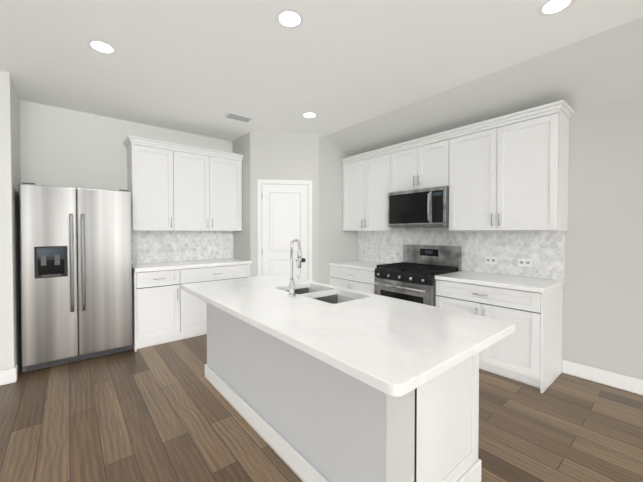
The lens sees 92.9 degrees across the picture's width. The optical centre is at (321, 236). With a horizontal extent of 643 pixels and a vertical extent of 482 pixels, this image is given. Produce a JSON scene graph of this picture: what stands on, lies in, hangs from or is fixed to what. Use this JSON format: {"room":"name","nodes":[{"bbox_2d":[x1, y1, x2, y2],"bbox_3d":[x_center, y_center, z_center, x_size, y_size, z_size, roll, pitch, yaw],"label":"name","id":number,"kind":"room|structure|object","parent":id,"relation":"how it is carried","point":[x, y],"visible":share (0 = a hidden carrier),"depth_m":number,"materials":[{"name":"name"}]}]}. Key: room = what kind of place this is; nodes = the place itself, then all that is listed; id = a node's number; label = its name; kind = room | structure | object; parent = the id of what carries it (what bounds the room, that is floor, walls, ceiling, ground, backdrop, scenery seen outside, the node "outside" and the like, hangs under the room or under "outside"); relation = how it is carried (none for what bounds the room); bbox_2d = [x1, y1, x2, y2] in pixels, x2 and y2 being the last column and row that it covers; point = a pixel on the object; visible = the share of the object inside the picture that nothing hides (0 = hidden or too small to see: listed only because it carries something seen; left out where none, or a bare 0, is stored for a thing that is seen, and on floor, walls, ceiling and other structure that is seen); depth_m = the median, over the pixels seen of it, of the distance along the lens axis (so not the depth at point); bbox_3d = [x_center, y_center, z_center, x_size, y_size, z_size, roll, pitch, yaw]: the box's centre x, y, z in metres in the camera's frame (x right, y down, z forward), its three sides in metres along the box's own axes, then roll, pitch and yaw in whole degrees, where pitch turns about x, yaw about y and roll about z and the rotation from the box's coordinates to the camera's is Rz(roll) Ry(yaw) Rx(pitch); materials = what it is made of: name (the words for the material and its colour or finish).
{"room":"kitchen","nodes":[
{"label":"kitchen","id":0,"kind":"room"},
{"bbox_2d":[0,70,23,372],"bbox_3d":[-3.032,-0.096,2.958,0.120,2.810,0.710,-1,1,-40],"label":"wall","id":1,"kind":"structure","parent":0,"point":[11,107],"depth_m":2.72,"materials":[{"name":"paint"}]},
{"bbox_2d":[24,101,315,281],"bbox_3d":[-3.242,-0.102,3.336,7.980,2.810,0.120,-1,1,-40],"label":"wall","id":2,"kind":"structure","parent":0,"point":[43,144],"depth_m":3.68,"materials":[{"name":"paint"}]},
{"bbox_2d":[127,139,178,230],"bbox_3d":[-2.157,-0.596,3.916,0.519,1.059,0.353,-1,1,-40],"label":"upper cabinet","id":3,"kind":"object","parent":2,"relation":"attached to","point":[174,187],"depth_m":3.78,"materials":[{"name":"white wood"}]},
{"bbox_2d":[132,231,232,263],"bbox_3d":[-1.935,0.138,4.337,1.424,0.420,0.010,-1,1,-40],"label":"backsplash","id":4,"kind":"structure","parent":2,"relation":"attached to","point":[157,246],"depth_m":4.29,"materials":[{"name":"tile"}]},
{"bbox_2d":[179,147,241,230],"bbox_3d":[-1.666,-0.602,4.324,1.006,1.059,0.353,-1,1,-40],"label":"upper cabinet","id":5,"kind":"object","parent":2,"relation":"attached to","point":[210,186],"depth_m":4.20,"materials":[{"name":"white wood"}]},
{"bbox_2d":[232,132,259,276],"bbox_3d":[-1.157,-0.121,4.589,0.100,2.810,0.590,-1,1,-40],"label":"wall","id":6,"kind":"structure","parent":0,"point":[248,145],"depth_m":4.35,"materials":[{"name":"paint"}]},
{"bbox_2d":[257,179,311,280],"bbox_3d":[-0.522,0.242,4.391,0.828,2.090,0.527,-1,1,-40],"label":"door","id":7,"kind":"structure","parent":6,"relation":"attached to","point":[284,213],"depth_m":4.38,"materials":[{"name":"white wood"}]},
{"bbox_2d":[0,334,642,481],"bbox_3d":[-0.007,1.412,-0.532,8.240,0.100,10.240,-1,1,-40],"label":"floor","id":8,"kind":"structure","parent":0,"point":[165,412],"depth_m":2.10,"materials":[{"name":"brown wood"}]},
{"bbox_2d":[19,182,132,371],"bbox_3d":[-2.619,0.394,3.320,0.900,1.818,0.651,-1,1,-40],"label":"refrigerator","id":9,"kind":"object","parent":8,"relation":"on","point":[76,269],"visible":1,"depth_m":3.08,"materials":[{"name":"silver metal"}]},
{"bbox_2d":[132,270,187,351],"bbox_3d":[-2.078,0.847,3.828,0.537,0.898,0.623,-1,1,-40],"label":"base cabinet","id":10,"kind":"object","parent":8,"relation":"on","point":[166,308],"depth_m":3.59,"materials":[{"name":"white wood"}]},
{"bbox_2d":[132,258,251,273],"bbox_3d":[-1.730,0.372,4.090,1.421,0.041,0.628,-1,1,-40],"label":"countertop","id":11,"kind":"structure","parent":10,"relation":"on","point":[195,264],"depth_m":3.91,"materials":[{"name":"white stone"}]},
{"bbox_2d":[188,266,249,337],"bbox_3d":[-1.580,0.840,4.241,1.005,0.898,0.623,-1,1,-40],"label":"base cabinet","id":12,"kind":"object","parent":8,"relation":"on","point":[197,308],"depth_m":3.91,"materials":[{"name":"white wood"}]},
{"bbox_2d":[329,264,375,293],"bbox_3d":[0.654,0.864,4.441,0.623,0.844,0.920,-1,1,-40],"label":"base cabinet","id":13,"kind":"object","parent":8,"relation":"on","point":[349,278],"depth_m":4.21,"materials":[{"name":"white wood"}]},
{"bbox_2d":[333,260,379,271],"bbox_3d":[0.642,0.422,4.425,0.628,0.039,0.920,-1,1,-40],"label":"countertop","id":14,"kind":"structure","parent":13,"relation":"on","point":[366,266],"depth_m":4.34,"materials":[{"name":"white stone"}]},
{"bbox_2d":[205,303,501,481],"bbox_3d":[-0.056,0.897,2.223,0.814,0.845,2.250,-1,1,-40],"label":"kitchen island","id":15,"kind":"object","parent":8,"relation":"on","point":[310,381],"depth_m":1.55,"materials":[{"name":"white wood"}]},
{"bbox_2d":[181,275,515,398],"bbox_3d":[-0.127,0.456,2.139,1.010,0.039,2.330,-1,1,-40],"label":"island countertop","id":16,"kind":"structure","parent":15,"relation":"on","point":[394,347],"depth_m":1.51,"materials":[{"name":"white stone"}]},
{"bbox_2d":[288,239,301,296],"bbox_3d":[-0.182,0.227,2.215,0.116,0.415,0.097,-1,1,-40],"label":"faucet","id":17,"kind":"object","parent":16,"relation":"on","point":[299,256],"depth_m":2.20,"materials":[{"name":"silver metal"}]},
{"bbox_2d":[374,244,461,306],"bbox_3d":[1.142,0.710,3.728,0.718,1.175,0.798,-1,1,-40],"label":"range","id":18,"kind":"object","parent":8,"relation":"on","point":[411,277],"visible":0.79,"depth_m":3.63,"materials":[{"name":"silver metal"}]},
{"bbox_2d":[436,280,562,392],"bbox_3d":[1.764,0.884,3.100,0.623,0.844,0.963,-1,1,-40],"label":"base cabinet","id":19,"kind":"object","parent":8,"relation":"on","point":[528,351],"depth_m":2.73,"materials":[{"name":"white wood"}]},
{"bbox_2d":[435,272,563,291],"bbox_3d":[1.757,0.442,3.080,0.628,0.039,0.975,-1,1,-40],"label":"countertop","id":20,"kind":"structure","parent":19,"relation":"on","point":[519,284],"depth_m":2.92,"materials":[{"name":"white stone"}]},
{"bbox_2d":[0,0,642,155],"bbox_3d":[-0.007,-1.379,-0.575,8.240,0.638,10.240,-1,1,-40],"label":"ceiling","id":21,"kind":"structure","parent":0,"point":[357,77],"depth_m":2.49,"materials":[{"name":"paint"}]},
{"bbox_2d":[87,39,116,53],"bbox_3d":[-1.670,-1.439,2.326,0.190,0.003,0.190,-1,1,-40],"label":"recessed light","id":22,"kind":"object","parent":21,"relation":"in","point":[104,47],"visible":1,"depth_m":2.32,"materials":[{"name":"white plastic"}]},
{"bbox_2d":[222,112,253,122],"bbox_3d":[-1.021,-1.459,3.764,0.340,0.009,0.180,-1,1,-40],"label":"ceiling vent","id":23,"kind":"object","parent":21,"relation":"in","point":[230,115],"visible":1,"depth_m":3.75,"materials":[{"name":"grey metal"}]},
{"bbox_2d":[275,9,303,28],"bbox_3d":[-0.210,-1.435,2.019,0.190,0.003,0.190,-1,1,-40],"label":"recessed light","id":24,"kind":"object","parent":21,"relation":"in","point":[289,18],"visible":1,"depth_m":2.01,"materials":[{"name":"white plastic"}]},
{"bbox_2d":[302,112,316,117],"bbox_3d":[-0.143,-1.460,3.685,0.190,0.003,0.190,-1,1,-40],"label":"recessed light","id":25,"kind":"object","parent":21,"relation":"in","point":[309,114],"visible":1,"depth_m":3.68,"materials":[{"name":"white plastic"}]},
{"bbox_2d":[538,0,574,15],"bbox_3d":[1.456,-1.433,1.895,0.190,0.003,0.190,-1,1,-40],"label":"recessed light","id":26,"kind":"object","parent":21,"relation":"in","point":[547,7],"visible":1,"depth_m":1.90,"materials":[{"name":"white plastic"}]},
{"bbox_2d":[316,96,642,379],"bbox_3d":[3.120,-0.082,2.035,0.120,2.810,10.240,-1,1,-40],"label":"wall","id":27,"kind":"structure","parent":0,"point":[603,285],"depth_m":2.72,"materials":[{"name":"paint"}]},
{"bbox_2d":[341,148,405,230],"bbox_3d":[0.757,-0.605,4.506,0.353,1.059,0.920,-1,1,-40],"label":"upper cabinet","id":28,"kind":"object","parent":27,"relation":"attached to","point":[366,178],"depth_m":4.36,"materials":[{"name":"white wood"}]},
{"bbox_2d":[389,136,448,191],"bbox_3d":[1.306,-0.847,3.840,0.353,0.554,0.800,-1,1,-40],"label":"upper cabinet","id":29,"kind":"object","parent":27,"relation":"attached to","point":[423,165],"depth_m":3.69,"materials":[{"name":"white wood"}]},
{"bbox_2d":[388,186,448,227],"bbox_3d":[1.258,-0.339,3.807,0.474,0.450,0.794,-1,1,-40],"label":"over-the-range microwave","id":30,"kind":"object","parent":29,"relation":"attached to","point":[426,207],"visible":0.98,"depth_m":3.63,"materials":[{"name":"silver metal"}]},
{"bbox_2d":[358,227,564,280],"bbox_3d":[1.457,-0.081,3.941,0.010,0.980,2.695,-1,1,-40],"label":"backsplash","id":31,"kind":"structure","parent":27,"relation":"attached to","point":[544,251],"depth_m":3.45,"materials":[{"name":"tile"}]},
{"bbox_2d":[485,257,496,263],"bbox_3d":[1.889,0.269,3.410,0.008,0.075,0.124,-1,1,-40],"label":"electrical outlet plate","id":32,"kind":"object","parent":27,"relation":"attached to","point":[490,260],"depth_m":3.40,"materials":[{"name":"white plastic"}]},
{"bbox_2d":[449,108,571,230],"bbox_3d":[1.878,-0.584,3.152,0.353,1.059,0.996,-1,1,-40],"label":"upper cabinet","id":33,"kind":"object","parent":27,"relation":"attached to","point":[509,172],"depth_m":2.94,"materials":[{"name":"white wood"}]},
{"bbox_2d":[518,259,531,266],"bbox_3d":[2.099,0.273,3.156,0.008,0.075,0.124,-1,1,-40],"label":"electrical outlet plate","id":34,"kind":"object","parent":27,"relation":"attached to","point":[521,262],"depth_m":3.15,"materials":[{"name":"white plastic"}]},
{"bbox_2d":[562,359,642,395],"bbox_3d":[4.272,1.281,0.556,0.017,0.130,6.161,-1,1,-40],"label":"baseboard","id":35,"kind":"structure","parent":27,"relation":"attached to","point":[586,372],"depth_m":2.70,"materials":[{"name":"white wood"}]}
]}

